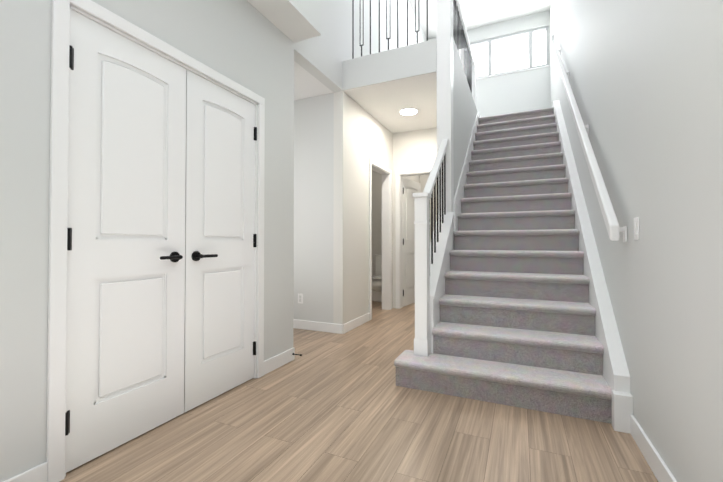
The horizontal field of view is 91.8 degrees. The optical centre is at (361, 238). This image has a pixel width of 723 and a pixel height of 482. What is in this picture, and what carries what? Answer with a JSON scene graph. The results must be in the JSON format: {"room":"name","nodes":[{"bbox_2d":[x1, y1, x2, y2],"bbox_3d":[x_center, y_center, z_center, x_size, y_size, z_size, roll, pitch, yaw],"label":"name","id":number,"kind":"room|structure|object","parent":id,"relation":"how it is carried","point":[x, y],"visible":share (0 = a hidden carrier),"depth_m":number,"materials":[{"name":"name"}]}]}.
{"room":"entrance hall","nodes":[
{"label":"entrance hall","id":0,"kind":"room"},
{"bbox_2d":[0,0,426,481],"bbox_3d":[-0.539,-1.660,3.342,0.150,5.450,9.400,0,-1,24],"label":"wall","id":1,"kind":"structure","parent":0,"point":[246,44],"depth_m":2.38,"materials":[{"name":"grey paint"}]},
{"bbox_2d":[3,462,46,481],"bbox_3d":[-1.871,0.972,0.233,0.014,0.105,2.700,0,-1,24],"label":"baseboard","id":2,"kind":"structure","parent":1,"relation":"attached to","point":[38,473],"depth_m":1.42,"materials":[{"name":"white paint"}]},
{"bbox_2d":[65,10,185,472],"bbox_3d":[-1.168,0.008,1.814,0.098,2.058,0.606,0,-1,24],"label":"closet door","id":3,"kind":"structure","parent":1,"relation":"in","point":[126,283],"depth_m":1.77,"materials":[{"name":"white paint"}]},
{"bbox_2d":[46,0,264,481],"bbox_3d":[-1.090,-0.021,2.115,0.138,2.140,1.350,0,-1,24],"label":"door frame","id":4,"kind":"structure","parent":1,"relation":"attached to","point":[58,250],"depth_m":1.51,"materials":[{"name":"white paint"}]},
{"bbox_2d":[184,70,256,411],"bbox_3d":[-0.916,0.015,2.373,0.098,2.058,0.606,0,-1,24],"label":"closet door","id":5,"kind":"structure","parent":1,"relation":"in","point":[220,246],"depth_m":2.33,"materials":[{"name":"white paint"}]},
{"bbox_2d":[264,347,294,374],"bbox_3d":[-0.675,1.006,2.880,0.014,0.105,0.410,0,-1,24],"label":"baseboard","id":6,"kind":"structure","parent":1,"relation":"attached to","point":[285,357],"depth_m":2.86,"materials":[{"name":"white paint"}]},
{"bbox_2d":[345,313,369,332],"bbox_3d":[-0.045,1.025,4.274,0.014,0.105,0.710,0,-1,24],"label":"baseboard","id":7,"kind":"structure","parent":1,"relation":"attached to","point":[350,325],"depth_m":4.25,"materials":[{"name":"white paint"}]},
{"bbox_2d":[369,158,391,319],"bbox_3d":[0.226,0.017,5.027,0.138,2.140,0.860,0,-1,24],"label":"door frame","id":8,"kind":"structure","parent":1,"relation":"attached to","point":[377,167],"depth_m":5.34,"materials":[{"name":"white paint"}]},
{"bbox_2d":[342,39,436,90],"bbox_3d":[0.270,-1.834,3.738,1.060,0.332,0.016,0,-1,24],"label":"trim","id":9,"kind":"structure","parent":1,"relation":"attached to","point":[413,60],"depth_m":3.71,"materials":[{"name":"grey paint"}]},
{"bbox_2d":[352,0,427,58],"bbox_3d":[0.292,-2.487,3.795,1.058,0.974,0.060,0,-1,24],"label":"guard rail","id":10,"kind":"object","parent":9,"relation":"on","point":[418,30],"visible":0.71,"depth_m":3.80,"materials":[{"name":"black metal"}]},
{"bbox_2d":[402,177,420,306],"bbox_3d":[0.861,0.061,5.848,0.098,2.058,0.738,0,-1,32],"label":"door","id":11,"kind":"structure","parent":1,"relation":"in","point":[410,187],"depth_m":5.75,"materials":[{"name":"white paint"}]},
{"bbox_2d":[247,0,320,42],"bbox_3d":[-1.388,-1.763,1.016,0.279,0.006,4.460,0,-1,24],"label":"soffit","id":12,"kind":"structure","parent":0,"point":[288,19],"depth_m":2.77,"materials":[{"name":"paint"}]},
{"bbox_2d":[289,0,321,32],"bbox_3d":[-1.442,-3.090,1.058,0.400,2.650,4.460,0,-1,24],"label":"wall","id":13,"kind":"structure","parent":0,"point":[310,11],"depth_m":2.85,"materials":[{"name":"grey paint"}]},
{"bbox_2d":[293,93,333,322],"bbox_3d":[-0.923,-0.292,4.332,1.380,2.740,0.120,0,-1,24],"label":"wall","id":14,"kind":"structure","parent":0,"point":[313,188],"depth_m":4.08,"materials":[{"name":"grey paint"}]},
{"bbox_2d":[298,294,302,303],"bbox_3d":[-0.726,0.718,4.159,0.070,0.115,0.008,0,-1,24],"label":"electrical outlet plate","id":15,"kind":"object","parent":14,"relation":"attached to","point":[300,298],"visible":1,"depth_m":4.15,"materials":[{"name":"white paint"}]},
{"bbox_2d":[293,319,344,333],"bbox_3d":[-0.835,1.024,4.202,1.394,0.105,0.017,0,-1,24],"label":"baseboard","id":16,"kind":"structure","parent":14,"relation":"attached to","point":[298,324],"depth_m":4.03,"materials":[{"name":"white paint"}]},
{"bbox_2d":[60,301,657,481],"bbox_3d":[-0.052,1.112,3.085,3.980,0.100,9.640,0,-1,24],"label":"floor","id":17,"kind":"structure","parent":0,"point":[330,407],"depth_m":1.84,"materials":[{"name":"wood"}]},
{"bbox_2d":[372,254,381,301],"bbox_3d":[0.378,0.701,6.251,0.440,0.805,0.746,0,-1,24],"label":"toilet","id":18,"kind":"object","parent":17,"relation":"on","point":[377,288],"visible":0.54,"depth_m":6.02,"materials":[{"name":"ceramic"}]},
{"bbox_2d":[394,107,611,423],"bbox_3d":[1.552,-0.448,3.858,1.284,3.040,3.575,0,-1,24],"label":"carpeted stairs","id":19,"kind":"structure","parent":17,"relation":"on","point":[515,326],"depth_m":2.77,"materials":[{"name":"grey carpet"}]},
{"bbox_2d":[413,192,430,356],"bbox_3d":[0.455,0.265,2.625,0.116,1.199,0.116,0,-1,24],"label":"newel post","id":20,"kind":"object","parent":19,"relation":"on","point":[422,338],"visible":1,"depth_m":2.58,"materials":[{"name":"white paint"}]},
{"bbox_2d":[294,42,436,132],"bbox_3d":[0.787,-1.802,5.126,3.860,0.300,5.060,0,-1,24],"label":"ceiling","id":21,"kind":"structure","parent":0,"point":[384,103],"depth_m":4.12,"materials":[{"name":"paint"}]},
{"bbox_2d":[399,107,417,115],"bbox_3d":[0.617,-1.652,4.576,0.250,0.014,0.250,0,-1,24],"label":"recessed light","id":22,"kind":"object","parent":21,"relation":"in","point":[408,111],"visible":0.92,"depth_m":4.55,"materials":[{"name":"white paint"}]},
{"bbox_2d":[372,170,381,275],"bbox_3d":[0.415,-0.261,6.722,0.910,2.740,0.100,0,-1,24],"label":"wall","id":23,"kind":"structure","parent":0,"point":[376,213],"depth_m":6.72,"materials":[{"name":"paint"}]},
{"bbox_2d":[393,128,436,308],"bbox_3d":[1.008,-0.279,5.314,1.030,2.740,0.140,0,-1,24],"label":"wall","id":24,"kind":"structure","parent":0,"point":[416,149],"depth_m":5.38,"materials":[{"name":"paint"}]},
{"bbox_2d":[395,168,431,308],"bbox_3d":[0.958,0.021,5.333,0.880,2.140,0.138,0,-1,24],"label":"door frame","id":25,"kind":"structure","parent":24,"relation":"attached to","point":[426,171],"depth_m":5.44,"materials":[{"name":"white paint"}]},
{"bbox_2d":[420,175,436,241],"bbox_3d":[1.667,-0.260,6.772,1.030,2.740,0.100,0,-1,24],"label":"wall","id":26,"kind":"structure","parent":0,"point":[422,179],"depth_m":6.86,"materials":[{"name":"paint"}]},
{"bbox_2d":[436,0,453,249],"bbox_3d":[0.849,-1.657,3.560,0.140,5.450,0.140,0,-1,24],"label":"column","id":27,"kind":"structure","parent":0,"point":[444,18],"depth_m":3.49,"materials":[{"name":"white paint"}]},
{"bbox_2d":[430,38,476,352],"bbox_3d":[1.348,-0.488,4.630,0.156,3.140,4.271,0,-1,24],"label":"wall","id":28,"kind":"structure","parent":0,"point":[464,112],"depth_m":3.82,"materials":[{"name":"grey paint"}]},
{"bbox_2d":[430,212,453,298],"bbox_3d":[0.661,0.099,3.067,0.148,0.724,0.871,0,-1,24],"label":"trim","id":29,"kind":"structure","parent":28,"relation":"on","point":[438,258],"depth_m":3.03,"materials":[{"name":"white paint"}]},
{"bbox_2d":[423,139,447,263],"bbox_3d":[0.654,-0.297,3.073,0.060,1.388,0.873,0,-1,24],"label":"handrail","id":30,"kind":"object","parent":29,"relation":"on","point":[430,185],"visible":0.77,"depth_m":3.13,"materials":[{"name":"white paint"}]},
{"bbox_2d":[453,0,475,105],"bbox_3d":[1.369,-2.527,4.771,0.090,0.939,2.474,0,-1,24],"label":"guard rail","id":31,"kind":"object","parent":28,"relation":"on","point":[468,60],"visible":0.56,"depth_m":4.98,"materials":[{"name":"white paint"}]},
{"bbox_2d":[454,112,479,230],"bbox_3d":[1.479,-0.739,4.753,0.016,2.645,2.575,0,-1,24],"label":"skirt","id":32,"kind":"object","parent":28,"relation":"attached to","point":[459,194],"visible":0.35,"depth_m":4.10,"materials":[{"name":"white paint"}]},
{"bbox_2d":[410,0,550,38],"bbox_3d":[-0.052,-4.438,3.158,3.980,0.100,9.640,0,-1,24],"label":"ceiling","id":33,"kind":"structure","parent":0,"point":[478,13],"depth_m":6.71,"materials":[{"name":"paint"}]},
{"bbox_2d":[428,10,550,116],"bbox_3d":[2.538,-2.980,7.193,2.360,2.710,0.120,0,-1,24],"label":"wall","id":34,"kind":"structure","parent":0,"point":[527,90],"depth_m":6.92,"materials":[{"name":"grey paint"}]},
{"bbox_2d":[456,25,548,77],"bbox_3d":[2.774,-3.676,7.106,1.810,0.780,0.080,0,-1,24],"label":"window","id":35,"kind":"structure","parent":34,"relation":"in","point":[522,50],"depth_m":7.02,"materials":[{"name":"glass"}]},
{"bbox_2d":[476,65,548,79],"bbox_3d":[2.738,-3.274,7.046,1.830,0.025,0.050,0,-1,24],"label":"window sill","id":36,"kind":"structure","parent":34,"relation":"attached to","point":[512,72],"depth_m":6.91,"materials":[{"name":"white paint"}]},
{"bbox_2d":[550,0,722,481],"bbox_3d":[1.707,-1.674,2.327,0.120,5.450,9.640,0,-1,24],"label":"wall","id":37,"kind":"structure","parent":0,"point":[646,80],"depth_m":1.48,"materials":[{"name":"grey paint"}]},
{"bbox_2d":[551,34,626,241],"bbox_3d":[2.158,-1.516,3.589,0.097,3.120,3.675,0,-1,24],"label":"wall rail","id":38,"kind":"object","parent":37,"relation":"attached to","point":[614,229],"visible":1,"depth_m":2.46,"materials":[{"name":"white paint"}]},
{"bbox_2d":[552,100,632,433],"bbox_3d":[2.215,-0.503,3.684,0.085,3.145,3.910,0,-1,24],"label":"skirt","id":39,"kind":"object","parent":37,"relation":"attached to","point":[616,374],"visible":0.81,"depth_m":2.37,"materials":[{"name":"white paint"}]},
{"bbox_2d":[634,217,638,239],"bbox_3d":[1.402,-0.048,1.788,0.010,0.115,0.075,0,-1,24],"label":"switch plate","id":40,"kind":"object","parent":37,"relation":"attached to","point":[636,228],"visible":1,"depth_m":1.77,"materials":[{"name":"white paint"}]},
{"bbox_2d":[630,415,676,481],"bbox_3d":[0.576,0.968,-0.048,0.014,0.105,4.205,0,-1,24],"label":"baseboard","id":41,"kind":"structure","parent":37,"relation":"attached to","point":[661,471],"depth_m":1.58,"materials":[{"name":"white paint"}]}
]}

